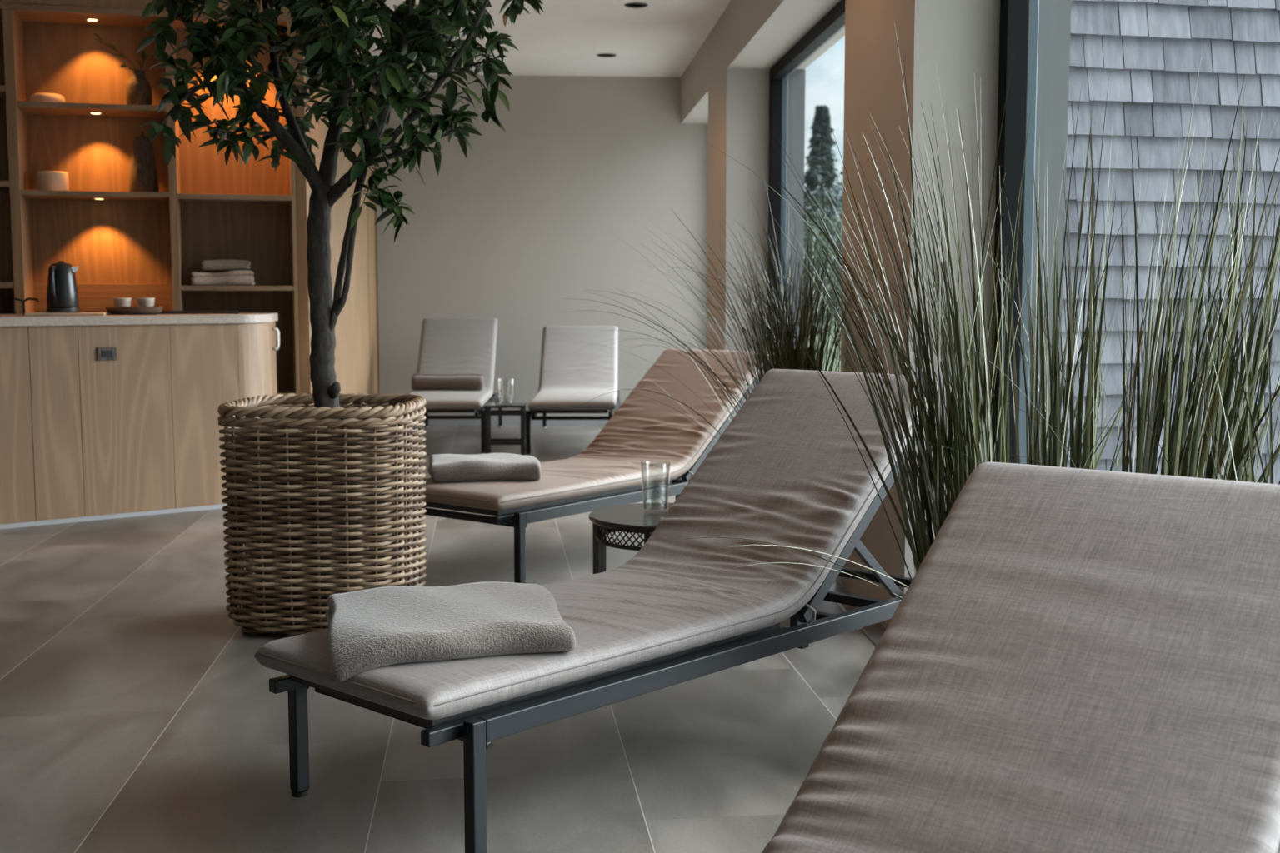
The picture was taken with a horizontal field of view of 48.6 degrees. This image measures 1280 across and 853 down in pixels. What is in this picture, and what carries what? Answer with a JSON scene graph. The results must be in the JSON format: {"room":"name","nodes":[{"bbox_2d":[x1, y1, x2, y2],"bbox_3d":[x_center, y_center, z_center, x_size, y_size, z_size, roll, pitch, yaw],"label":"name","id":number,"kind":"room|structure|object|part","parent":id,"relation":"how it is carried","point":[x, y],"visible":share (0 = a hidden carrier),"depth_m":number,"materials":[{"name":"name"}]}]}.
{"room":"spa","nodes":[
{"label":"spa","id":0,"kind":"room"},
{"bbox_2d":[289,15,377,407],"bbox_3d":[-2.212,-1.300,10.148,0.243,2.940,3.590,0,6,-4],"label":"wall","id":1,"kind":"structure","parent":0,"point":[356,350],"depth_m":9.97,"materials":[{"name":"beige paint"}]},
{"bbox_2d":[372,87,379,394],"bbox_3d":[-2.201,-1.464,11.838,0.016,2.940,0.025,0,6,-4],"label":"trim","id":2,"kind":"structure","parent":1,"relation":"attached to","point":[373,90],"depth_m":11.86,"materials":[{"name":"brown wood"}]},
{"bbox_2d":[0,424,875,852],"bbox_3d":[-1.562,0.784,4.473,5.890,0.120,15.350,0,6,-4],"label":"floor","id":3,"kind":"structure","parent":0,"point":[137,716],"depth_m":3.70,"materials":[{"name":"tile"}]},
{"bbox_2d":[0,313,279,529],"bbox_3d":[-3.369,-0.080,7.494,2.788,1.020,1.493,-4,7,-36],"label":"cabinet","id":4,"kind":"object","parent":3,"relation":"on","point":[106,417],"depth_m":7.14,"materials":[{"name":"brown wood"}]},
{"bbox_2d":[13,297,39,315],"bbox_3d":[-3.107,-0.609,7.179,0.123,0.094,0.014,-1,6,-10],"label":"water tap","id":5,"kind":"object","parent":4,"relation":"on","point":[22,301],"visible":1,"depth_m":7.17,"materials":[{"name":"black metal"}]},
{"bbox_3d":[-3.144,-0.643,7.169,0.048,0.024,0.012,-1,6,-10],"label":"lever","id":6,"kind":"part","parent":5,"relation":"part of","materials":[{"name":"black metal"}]},
{"bbox_3d":[-3.088,-0.609,7.182,0.084,0.092,0.014,-1,6,-10],"label":"spout","id":7,"kind":"part","parent":5,"relation":"part of","materials":[{"name":"black metal"}]},
{"bbox_2d":[24,312,107,315],"bbox_3d":[-2.941,-0.577,7.265,0.380,0.014,0.180,-2,6,-15],"label":"serving board","id":8,"kind":"object","parent":4,"relation":"on","point":[27,313],"visible":0.99,"depth_m":7.19,"materials":[{"name":"beige wood"}]},
{"bbox_2d":[45,260,79,312],"bbox_3d":[-2.966,-0.717,7.254,0.160,0.264,0.175,5,7,42],"label":"electric kettle","id":9,"kind":"object","parent":8,"relation":"on","point":[62,291],"visible":0.96,"depth_m":7.20,"materials":[{"name":"black metal"}]},
{"bbox_3d":[-2.969,-0.721,7.169,0.026,0.186,0.059,-1,6,-10],"label":"handle","id":10,"kind":"part","parent":9,"relation":"part of","materials":[{"name":"black plastic"}]},
{"bbox_3d":[-2.961,-0.836,7.248,0.100,0.026,0.100,-1,6,-10],"label":"lid","id":11,"kind":"part","parent":9,"relation":"part of","materials":[{"name":"black plastic"}]},
{"bbox_3d":[-2.900,-0.804,7.269,0.037,0.036,0.045,-1,6,-10],"label":"spout","id":12,"kind":"part","parent":9,"relation":"part of","materials":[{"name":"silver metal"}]},
{"bbox_2d":[96,347,116,360],"bbox_3d":[-2.661,-0.363,7.074,0.095,0.065,0.007,-4,7,-36],"label":"power socket","id":13,"kind":"object","parent":4,"relation":"attached to","point":[102,353],"depth_m":7.07,"materials":[{"name":"black plastic"}]},
{"bbox_2d":[105,313,155,314],"bbox_3d":[-2.706,-0.591,7.440,0.310,0.008,0.170,-2,6,-20],"label":"placemat","id":14,"kind":"object","parent":4,"relation":"on","point":[107,313],"visible":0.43,"depth_m":7.37,"materials":[{"name":"black plastic"}]},
{"bbox_2d":[105,305,163,313],"bbox_3d":[-2.663,-0.616,7.465,0.292,0.035,0.292,0,6,-4],"label":"round tray","id":15,"kind":"object","parent":14,"relation":"on","point":[132,309],"visible":0.94,"depth_m":7.35,"materials":[{"name":"brown wood"}]},
{"bbox_2d":[113,298,131,306],"bbox_3d":[-2.717,-0.640,7.439,0.094,0.070,0.094,0,6,-4],"label":"tea cup","id":16,"kind":"object","parent":15,"relation":"on","point":[117,302],"visible":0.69,"depth_m":7.40,"materials":[{"name":"beige ceramic"}]},
{"bbox_2d":[136,297,154,306],"bbox_3d":[-2.614,-0.646,7.496,0.094,0.070,0.094,0,6,-4],"label":"tea cup","id":17,"kind":"object","parent":15,"relation":"on","point":[142,302],"visible":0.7,"depth_m":7.46,"materials":[{"name":"beige ceramic"}]},
{"bbox_2d":[0,313,278,326],"bbox_3d":[-3.369,-0.566,7.448,2.788,0.044,1.493,-4,7,-36],"label":"countertop","id":18,"kind":"structure","parent":4,"relation":"on","point":[6,320],"depth_m":7.15,"materials":[{"name":"stone"}]},
{"bbox_2d":[155,310,239,314],"bbox_3d":[-2.429,-0.624,7.732,0.460,0.016,0.200,-2,6,-17],"label":"serving tray","id":19,"kind":"object","parent":4,"relation":"on","point":[162,312],"visible":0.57,"depth_m":7.65,"materials":[{"name":"black plastic"}]},
{"bbox_3d":[-1.997,-0.481,7.777,0.038,0.124,0.020,-4,7,-36],"label":"handle","id":20,"kind":"part","parent":4,"relation":"part of","materials":[{"name":"silver metal"}]},
{"bbox_2d":[0,0,299,404],"bbox_3d":[-3.388,-1.068,7.793,2.900,2.930,0.370,-1,6,-15],"label":"shelving unit","id":21,"kind":"object","parent":3,"relation":"on","point":[122,243],"visible":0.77,"depth_m":8.00,"materials":[{"name":"brown wood"}]},
{"bbox_3d":[-4.103,-1.795,7.518,1.413,0.030,0.347,-1,6,-15],"label":"shelf","id":22,"kind":"part","parent":21,"relation":"part of","materials":[{"name":"brown wood"}]},
{"bbox_3d":[-4.103,-1.298,7.566,1.413,0.030,0.347,-1,6,-15],"label":"shelf","id":23,"kind":"part","parent":21,"relation":"part of","materials":[{"name":"brown wood"}]},
{"bbox_3d":[-4.103,-0.760,7.618,1.413,0.030,0.347,-1,6,-15],"label":"shelf","id":24,"kind":"part","parent":21,"relation":"part of","materials":[{"name":"brown wood"}]},
{"bbox_3d":[-3.395,-0.917,7.793,0.052,2.628,0.347,-1,6,-15],"label":"upright panel","id":25,"kind":"part","parent":21,"relation":"part of","materials":[{"name":"brown wood"}]},
{"bbox_2d":[30,93,64,102],"bbox_3d":[-3.239,-1.787,7.748,0.176,0.062,0.176,0,6,-4],"label":"lidded dish","id":26,"kind":"object","parent":21,"relation":"on","point":[51,97],"visible":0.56,"depth_m":7.68,"materials":[{"name":"beige ceramic"}]},
{"bbox_2d":[36,170,69,190],"bbox_3d":[-3.230,-1.344,7.793,0.160,0.110,0.160,0,6,-4],"label":"pillar candle","id":27,"kind":"object","parent":21,"relation":"on","point":[47,180],"visible":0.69,"depth_m":7.72,"materials":[{"name":"beige wax"}]},
{"bbox_3d":[-3.002,-1.748,7.819,0.758,0.027,0.347,-1,6,-15],"label":"shelf","id":28,"kind":"part","parent":21,"relation":"part of","materials":[{"name":"brown wood"}]},
{"bbox_3d":[-3.002,-1.282,7.864,0.758,0.027,0.347,-1,6,-15],"label":"shelf","id":29,"kind":"part","parent":21,"relation":"part of","materials":[{"name":"brown wood"}]},
{"bbox_2d":[125,70,152,104],"bbox_3d":[-2.780,-1.870,7.863,0.138,0.205,0.138,0,6,-4],"label":"stone vase","id":30,"kind":"object","parent":21,"relation":"on","point":[138,91],"visible":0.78,"depth_m":7.81,"materials":[{"name":"brown stone"}]},
{"bbox_2d":[92,32,153,70],"bbox_3d":[-2.791,-2.032,7.776,0.393,0.232,0.121,-3,6,-26],"label":"twig","id":31,"kind":"object","parent":30,"relation":"in","point":[143,54],"visible":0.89,"depth_m":7.78,"materials":[{"name":"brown plant"}]},
{"bbox_2d":[130,130,159,192],"bbox_3d":[-2.771,-1.473,7.904,0.156,0.346,0.156,0,6,-4],"label":"vase","id":32,"kind":"object","parent":21,"relation":"on","point":[143,173],"visible":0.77,"depth_m":7.85,"materials":[{"name":"brown ceramic"}]},
{"bbox_3d":[-2.614,-0.937,8.001,0.044,2.628,0.347,-1,6,-15],"label":"upright panel","id":33,"kind":"part","parent":21,"relation":"part of","materials":[{"name":"brown wood"}]},
{"bbox_2d":[191,270,254,285],"bbox_3d":[-2.373,-0.847,8.074,0.353,0.087,0.287,-1,6,-15],"label":"towel","id":34,"kind":"object","parent":21,"relation":"on","point":[239,277],"visible":1,"depth_m":7.96,"materials":[{"name":"beige fabric"}]},
{"bbox_2d":[201,260,251,269],"bbox_3d":[-2.351,-0.920,8.059,0.267,0.057,0.212,-1,6,-15],"label":"towel","id":35,"kind":"object","parent":34,"relation":"on","point":[211,264],"visible":0.97,"depth_m":7.97,"materials":[{"name":"beige fabric"}]},
{"bbox_3d":[-2.298,-1.294,8.052,0.608,0.030,0.347,-1,6,-15],"label":"shelf","id":36,"kind":"part","parent":21,"relation":"part of","materials":[{"name":"brown wood"}]},
{"bbox_3d":[-2.298,-0.791,8.100,0.608,0.027,0.347,-1,6,-15],"label":"shelf","id":37,"kind":"part","parent":21,"relation":"part of","materials":[{"name":"brown wood"}]},
{"bbox_3d":[-2.298,-0.183,8.159,0.608,0.027,0.347,-1,6,-15],"label":"shelf","id":38,"kind":"part","parent":21,"relation":"part of","materials":[{"name":"brown wood"}]},
{"bbox_3d":[-1.997,-1.104,8.163,0.020,2.930,0.370,-1,6,-15],"label":"panel","id":39,"kind":"part","parent":21,"relation":"part of","materials":[{"name":"brown wood"}]},
{"bbox_2d":[217,393,426,635],"bbox_3d":[-1.085,0.291,4.928,0.648,0.774,0.648,0,6,3],"label":"wicker basket","id":40,"kind":"object","parent":3,"relation":"on","point":[329,503],"visible":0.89,"depth_m":4.65,"materials":[{"name":"brown wicker"}]},
{"bbox_2d":[251,418,400,631],"bbox_3d":[-1.085,0.328,4.931,0.500,0.680,0.500,0,6,3],"label":"pot","id":41,"kind":"object","parent":40,"relation":"on","point":[387,573],"depth_m":4.69,"materials":[{"name":"brown wicker"}]},
{"bbox_2d":[135,0,544,419],"bbox_3d":[-0.984,-0.916,4.819,1.340,1.842,0.970,0,6,0],"label":"indoor tree","id":42,"kind":"object","parent":40,"relation":"on","point":[413,37],"visible":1,"depth_m":4.67,"materials":[{"name":"green plant"}]},
{"bbox_2d":[398,318,502,453],"bbox_3d":[-1.448,-0.356,10.873,0.656,0.920,2.020,0,6,-2],"label":"sun lounger","id":43,"kind":"object","parent":3,"relation":"on","point":[447,346],"visible":0.75,"depth_m":11.28,"materials":[{"name":"black metal"}]},
{"bbox_3d":[-1.791,-0.150,11.877,0.032,0.293,0.034,0,6,-2],"label":"leg","id":44,"kind":"part","parent":43,"relation":"part of","materials":[{"name":"black metal"}]},
{"bbox_2d":[411,373,484,390],"bbox_3d":[-1.466,-0.339,10.826,0.548,0.128,0.124,0,6,-2],"label":"rolled towel","id":45,"kind":"object","parent":43,"relation":"on","point":[472,382],"visible":1,"depth_m":10.78,"materials":[{"name":"brown fabric"}]},
{"bbox_3d":[-1.444,-0.505,10.771,0.614,0.603,1.839,0,6,-2],"label":"mattress","id":46,"kind":"part","parent":43,"relation":"part of","materials":[{"name":"fabric"}]},
{"bbox_3d":[-1.434,-0.162,10.498,0.500,0.024,1.120,0,6,-2],"label":"seat panel","id":47,"kind":"part","parent":43,"relation":"part of","materials":[{"name":"black metal"}]},
{"bbox_3d":[-1.108,0.029,10.023,0.032,0.293,0.034,0,6,-2],"label":"leg","id":48,"kind":"part","parent":43,"relation":"part of","materials":[{"name":"black metal"}]},
{"bbox_3d":[-1.140,-0.177,10.950,0.032,0.061,1.852,0,6,-2],"label":"rail","id":49,"kind":"part","parent":43,"relation":"part of","materials":[{"name":"black metal"}]},
{"bbox_3d":[-1.173,-0.152,11.899,0.032,0.293,0.034,0,6,-2],"label":"leg","id":50,"kind":"part","parent":43,"relation":"part of","materials":[{"name":"black metal"}]},
{"bbox_2d":[483,402,526,455],"bbox_3d":[-0.922,0.030,9.727,0.280,0.372,0.240,0,6,-2],"label":"side table","id":51,"kind":"object","parent":3,"relation":"on","point":[488,412],"visible":0.94,"depth_m":9.62,"materials":[{"name":"grey metal"}]},
{"bbox_3d":[-1.040,0.050,9.622,0.028,0.352,0.028,0,6,-2],"label":"leg","id":52,"kind":"part","parent":51,"relation":"part of","materials":[{"name":"black metal"}]},
{"bbox_3d":[-1.048,0.031,9.825,0.028,0.352,0.028,0,6,-2],"label":"leg","id":53,"kind":"part","parent":51,"relation":"part of","materials":[{"name":"black metal"}]},
{"bbox_2d":[497,379,513,404],"bbox_3d":[-0.915,-0.240,9.671,0.108,0.175,0.108,0,6,-4],"label":"drinking glass","id":54,"kind":"object","parent":51,"relation":"on","point":[497,379],"visible":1,"depth_m":9.66,"materials":[{"name":"glass"}]},
{"bbox_3d":[-0.796,0.049,9.632,0.028,0.352,0.028,0,6,-2],"label":"leg","id":55,"kind":"part","parent":51,"relation":"part of","materials":[{"name":"black metal"}]},
{"bbox_3d":[-0.805,0.030,9.834,0.028,0.352,0.028,0,6,-2],"label":"leg","id":56,"kind":"part","parent":51,"relation":"part of","materials":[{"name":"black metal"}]},
{"bbox_2d":[525,325,620,454],"bbox_3d":[-0.481,-0.319,10.822,0.656,0.856,2.020,0,6,0],"label":"sun lounger","id":57,"kind":"object","parent":3,"relation":"on","point":[572,377],"visible":0.96,"depth_m":11.13,"materials":[{"name":"black metal"}]},
{"bbox_3d":[-0.783,0.036,9.955,0.032,0.293,0.034,0,6,0],"label":"leg","id":58,"kind":"part","parent":57,"relation":"part of","materials":[{"name":"black metal"}]},
{"bbox_3d":[-0.797,-0.145,11.832,0.032,0.293,0.034,0,6,0],"label":"leg","id":59,"kind":"part","parent":57,"relation":"part of","materials":[{"name":"black metal"}]},
{"bbox_3d":[-0.478,-0.157,10.444,0.500,0.024,1.120,0,6,0],"label":"seat panel","id":60,"kind":"part","parent":57,"relation":"part of","materials":[{"name":"black metal"}]},
{"bbox_3d":[-0.480,-0.470,10.744,0.614,0.539,1.887,0,6,0],"label":"mattress","id":61,"kind":"part","parent":57,"relation":"part of","materials":[{"name":"fabric"}]},
{"bbox_3d":[-0.172,-0.171,10.887,0.032,0.061,1.852,0,6,0],"label":"rail","id":62,"kind":"part","parent":57,"relation":"part of","materials":[{"name":"metal"}]},
{"bbox_2d":[403,349,769,583],"bbox_3d":[-0.156,0.118,6.281,0.656,0.859,2.019,4,7,37],"label":"sun lounger","id":63,"kind":"object","parent":3,"relation":"on","point":[607,473],"visible":0.73,"depth_m":6.31,"materials":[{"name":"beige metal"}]},
{"bbox_2d":[428,453,541,482],"bbox_3d":[-0.636,0.165,5.798,0.450,0.087,0.322,-1,6,-10],"label":"folded towel","id":64,"kind":"object","parent":63,"relation":"on","point":[490,467],"visible":1,"depth_m":5.67,"materials":[{"name":"grey fabric"}]},
{"bbox_3d":[-0.459,0.474,5.414,0.032,0.293,0.034,4,7,37],"label":"leg","id":65,"kind":"part","parent":63,"relation":"part of","materials":[{"name":"black metal"}]},
{"bbox_3d":[-0.396,0.274,5.984,0.500,0.024,1.120,4,7,37],"label":"seat panel","id":66,"kind":"part","parent":63,"relation":"part of","materials":[{"name":"black metal"}]},
{"bbox_3d":[-0.195,-0.035,6.216,0.614,0.542,1.887,4,7,37],"label":"mattress","id":67,"kind":"part","parent":63,"relation":"part of","materials":[{"name":"brown fabric"}]},
{"bbox_3d":[0.117,0.287,6.146,0.032,0.061,1.852,4,7,37],"label":"rail","id":68,"kind":"part","parent":63,"relation":"part of","materials":[{"name":"black metal"}]},
{"bbox_3d":[0.173,-0.032,6.695,0.582,0.487,0.650,4,7,37],"label":"backrest frame","id":69,"kind":"part","parent":63,"relation":"part of","materials":[{"name":"black metal"}]},
{"bbox_2d":[254,369,941,852],"bbox_3d":[0.059,0.348,3.640,0.656,0.908,2.019,5,8,43],"label":"sun lounger","id":70,"kind":"object","parent":3,"relation":"on","point":[787,470],"visible":0.78,"depth_m":3.60,"materials":[{"name":"beige fabric"}]},
{"bbox_3d":[-0.778,0.685,3.227,0.032,0.293,0.034,5,8,43],"label":"leg","id":71,"kind":"part","parent":70,"relation":"part of","materials":[{"name":"black metal"}]},
{"bbox_2d":[325,581,575,683],"bbox_3d":[-0.431,0.444,3.143,0.535,0.109,0.486,-2,6,-16],"label":"folded towel","id":72,"kind":"object","parent":70,"relation":"on","point":[372,628],"visible":1,"depth_m":2.99,"materials":[{"name":"grey fabric"}]},
{"bbox_3d":[-0.326,0.725,2.807,0.032,0.293,0.034,5,8,43],"label":"leg","id":73,"kind":"part","parent":70,"relation":"part of","materials":[{"name":"black metal"}]},
{"bbox_3d":[-0.209,0.526,3.369,0.500,0.024,1.120,5,8,43],"label":"seat panel","id":74,"kind":"part","parent":70,"relation":"part of","materials":[{"name":"beige fabric"}]},
{"bbox_3d":[0.317,0.544,3.482,0.032,0.061,1.852,5,8,43],"label":"rail","id":75,"kind":"part","parent":70,"relation":"part of","materials":[{"name":"black metal"}]},
{"bbox_3d":[0.510,0.552,4.599,0.032,0.293,0.034,5,8,43],"label":"leg","id":76,"kind":"part","parent":70,"relation":"part of","materials":[{"name":"black metal"}]},
{"bbox_3d":[0.415,0.202,4.008,0.582,0.531,0.616,5,8,43],"label":"backrest frame","id":77,"kind":"part","parent":70,"relation":"part of","materials":[{"name":"black metal"}]},
{"bbox_2d":[589,502,673,574],"bbox_3d":[0.083,0.495,4.656,0.500,0.420,0.500,-4,7,-32],"label":"side table","id":78,"kind":"object","parent":3,"relation":"on","point":[628,518],"visible":0.34,"depth_m":4.56,"materials":[{"name":"grey metal"}]},
{"bbox_3d":[-0.134,0.500,4.704,0.034,0.401,0.034,-4,7,-32],"label":"leg","id":79,"kind":"part","parent":78,"relation":"part of","materials":[{"name":"black metal"}]},
{"bbox_3d":[0.035,0.525,4.441,0.034,0.401,0.034,-4,7,-32],"label":"leg","id":80,"kind":"part","parent":78,"relation":"part of","materials":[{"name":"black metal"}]},
{"bbox_2d":[640,460,670,513],"bbox_3d":[0.051,0.199,4.670,0.098,0.165,0.098,0,6,-4],"label":"drinking glass","id":81,"kind":"object","parent":78,"relation":"on","point":[645,482],"visible":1,"depth_m":4.67,"materials":[{"name":"glass"}]},
{"bbox_2d":[514,158,859,442],"bbox_3d":[0.221,-0.211,5.495,1.492,1.665,1.269,0,6,1],"label":"potted grass","id":82,"kind":"object","parent":3,"relation":"on","point":[788,357],"depth_m":5.47,"materials":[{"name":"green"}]},
{"bbox_2d":[689,27,1034,599],"bbox_3d":[0.540,-0.059,3.403,0.799,1.764,0.776,1,6,7],"label":"potted grass","id":83,"kind":"object","parent":3,"relation":"on","point":[957,467],"depth_m":3.38,"materials":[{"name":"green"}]},
{"bbox_2d":[761,462,1279,852],"bbox_3d":[0.267,0.570,1.544,0.656,0.869,2.019,4,7,38],"label":"sun lounger","id":84,"kind":"object","parent":3,"relation":"on","point":[1076,660],"visible":1,"depth_m":1.92,"materials":[{"name":"grey fabric"}]},
{"bbox_2d":[929,72,1185,473],"bbox_3d":[0.954,-0.026,3.561,0.513,1.668,0.814,0,6,-4],"label":"potted grass","id":85,"kind":"object","parent":3,"relation":"on","point":[1053,453],"depth_m":3.52,"materials":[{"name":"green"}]},
{"bbox_2d":[926,56,1279,484],"bbox_3d":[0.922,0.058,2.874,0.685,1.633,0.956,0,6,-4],"label":"potted grass","id":86,"kind":"object","parent":3,"relation":"on","point":[1188,460],"depth_m":2.88,"materials":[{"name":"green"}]},
{"bbox_2d":[374,75,708,416],"bbox_3d":[-2.077,-1.576,12.065,5.940,3.360,0.250,0,6,-4],"label":"wall","id":87,"kind":"structure","parent":0,"point":[532,220],"depth_m":12.02,"materials":[{"name":"paint"}]},
{"bbox_2d":[420,416,609,424],"bbox_3d":[-0.934,-0.053,12.159,2.567,0.070,0.014,0,6,-4],"label":"baseboard","id":88,"kind":"structure","parent":87,"relation":"attached to","point":[494,420],"depth_m":12.14,"materials":[{"name":"grey"}]},
{"bbox_2d":[355,0,731,77],"bbox_3d":[-1.811,-2.350,4.154,5.390,0.300,15.350,0,6,-4],"label":"ceiling","id":89,"kind":"structure","parent":0,"point":[662,37],"depth_m":10.01,"materials":[{"name":"paint"}]},
{"bbox_2d":[596,53,616,57],"bbox_3d":[-0.257,-2.891,10.841,0.152,0.106,0.152,0,6,-4],"label":"recessed light","id":90,"kind":"object","parent":89,"relation":"in","point":[602,55],"visible":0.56,"depth_m":10.85,"materials":[{"name":"black metal"}]},
{"bbox_2d":[624,2,648,8],"bbox_3d":[-0.024,-2.707,8.932,0.152,0.106,0.152,0,6,-4],"label":"recessed light","id":91,"kind":"object","parent":89,"relation":"in","point":[633,5],"visible":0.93,"depth_m":8.94,"materials":[{"name":"black metal"}]},
{"bbox_2d":[680,0,999,595],"bbox_3d":[1.127,-0.846,4.503,0.500,3.360,15.350,0,6,-4],"label":"wall","id":92,"kind":"structure","parent":0,"point":[725,87],"depth_m":5.01,"materials":[{"name":"paint"}]},
{"bbox_2d":[767,0,845,369],"bbox_3d":[1.006,-0.843,7.408,0.110,2.555,3.565,0,6,-4],"label":"window","id":93,"kind":"structure","parent":92,"relation":"in","point":[832,23],"depth_m":9.02,"materials":[{"name":"black metal"}]},
{"bbox_3d":[1.042,-0.843,7.411,0.038,2.555,3.565,0,6,-4],"label":"sash","id":94,"kind":"part","parent":93,"relation":"part of","materials":[{"name":"grey"}]},
{"bbox_2d":[837,555,892,625],"bbox_3d":[0.830,0.588,5.205,0.014,0.130,10.210,0,6,-4],"label":"baseboard","id":95,"kind":"structure","parent":92,"relation":"attached to","point":[858,587],"depth_m":5.23,"materials":[{"name":"paint"}]},
{"bbox_2d":[785,0,1070,465],"bbox_3d":[1.159,-0.793,6.893,0.118,2.555,4.618,0,6,-4],"label":"lining","id":96,"kind":"object","parent":92,"relation":"attached to","point":[1054,20],"visible":0.35,"depth_m":4.59,"materials":[{"name":"grey"}]},
{"bbox_2d":[990,0,1039,464],"bbox_3d":[1.326,-0.401,2.826,0.110,2.555,3.565,0,6,-4],"label":"window","id":97,"kind":"structure","parent":92,"relation":"in","point":[1018,29],"depth_m":4.51,"materials":[{"name":"black"}]},
{"bbox_3d":[1.362,-0.401,2.828,0.038,2.555,3.565,0,6,-4],"label":"sash","id":98,"kind":"part","parent":97,"relation":"part of","materials":[{"name":"grey metal"}]},
{"label":"outside","id":99,"kind":"structure","parent":0,"visible":0},
{"bbox_2d":[807,311,840,371],"bbox_3d":[34.028,-1.255,27.428,68.310,0.230,130.000,0,6,-4],"label":"ornamental grass","id":100,"kind":"structure","parent":99,"point":[832,332],"depth_m":30.77,"materials":[{"name":"green plant"}]},
{"bbox_2d":[802,104,842,334],"bbox_3d":[5.179,-5.906,40.545,2.764,6.516,2.730,0,6,-4],"label":"conifer tree","id":101,"kind":"object","parent":100,"relation":"on","point":[820,156],"visible":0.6,"depth_m":40.26,"materials":[{"name":"green plant"}]},
{"bbox_2d":[802,195,842,330],"bbox_3d":[3.530,-3.268,30.150,3.063,3.259,3.167,0,6,-4],"label":"leafy tree","id":102,"kind":"object","parent":100,"relation":"on","point":[805,229],"visible":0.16,"depth_m":29.79,"materials":[{"name":"green plant"}]},
{"bbox_2d":[824,167,843,328],"bbox_3d":[6.906,-6.285,44.092,3.280,6.656,3.303,0,6,-4],"label":"conifer tree","id":103,"kind":"object","parent":100,"relation":"on","point":[841,172],"visible":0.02,"depth_m":44.21,"materials":[{"name":"green plant"}]},
{"bbox_2d":[1060,0,1279,484],"bbox_3d":[3.631,-1.387,5.522,4.755,4.600,0.450,-1,6,-13],"label":"wall","id":104,"kind":"structure","parent":100,"relation":"on","point":[1152,51],"depth_m":4.94,"materials":[{"name":"grey wood"}]}
]}

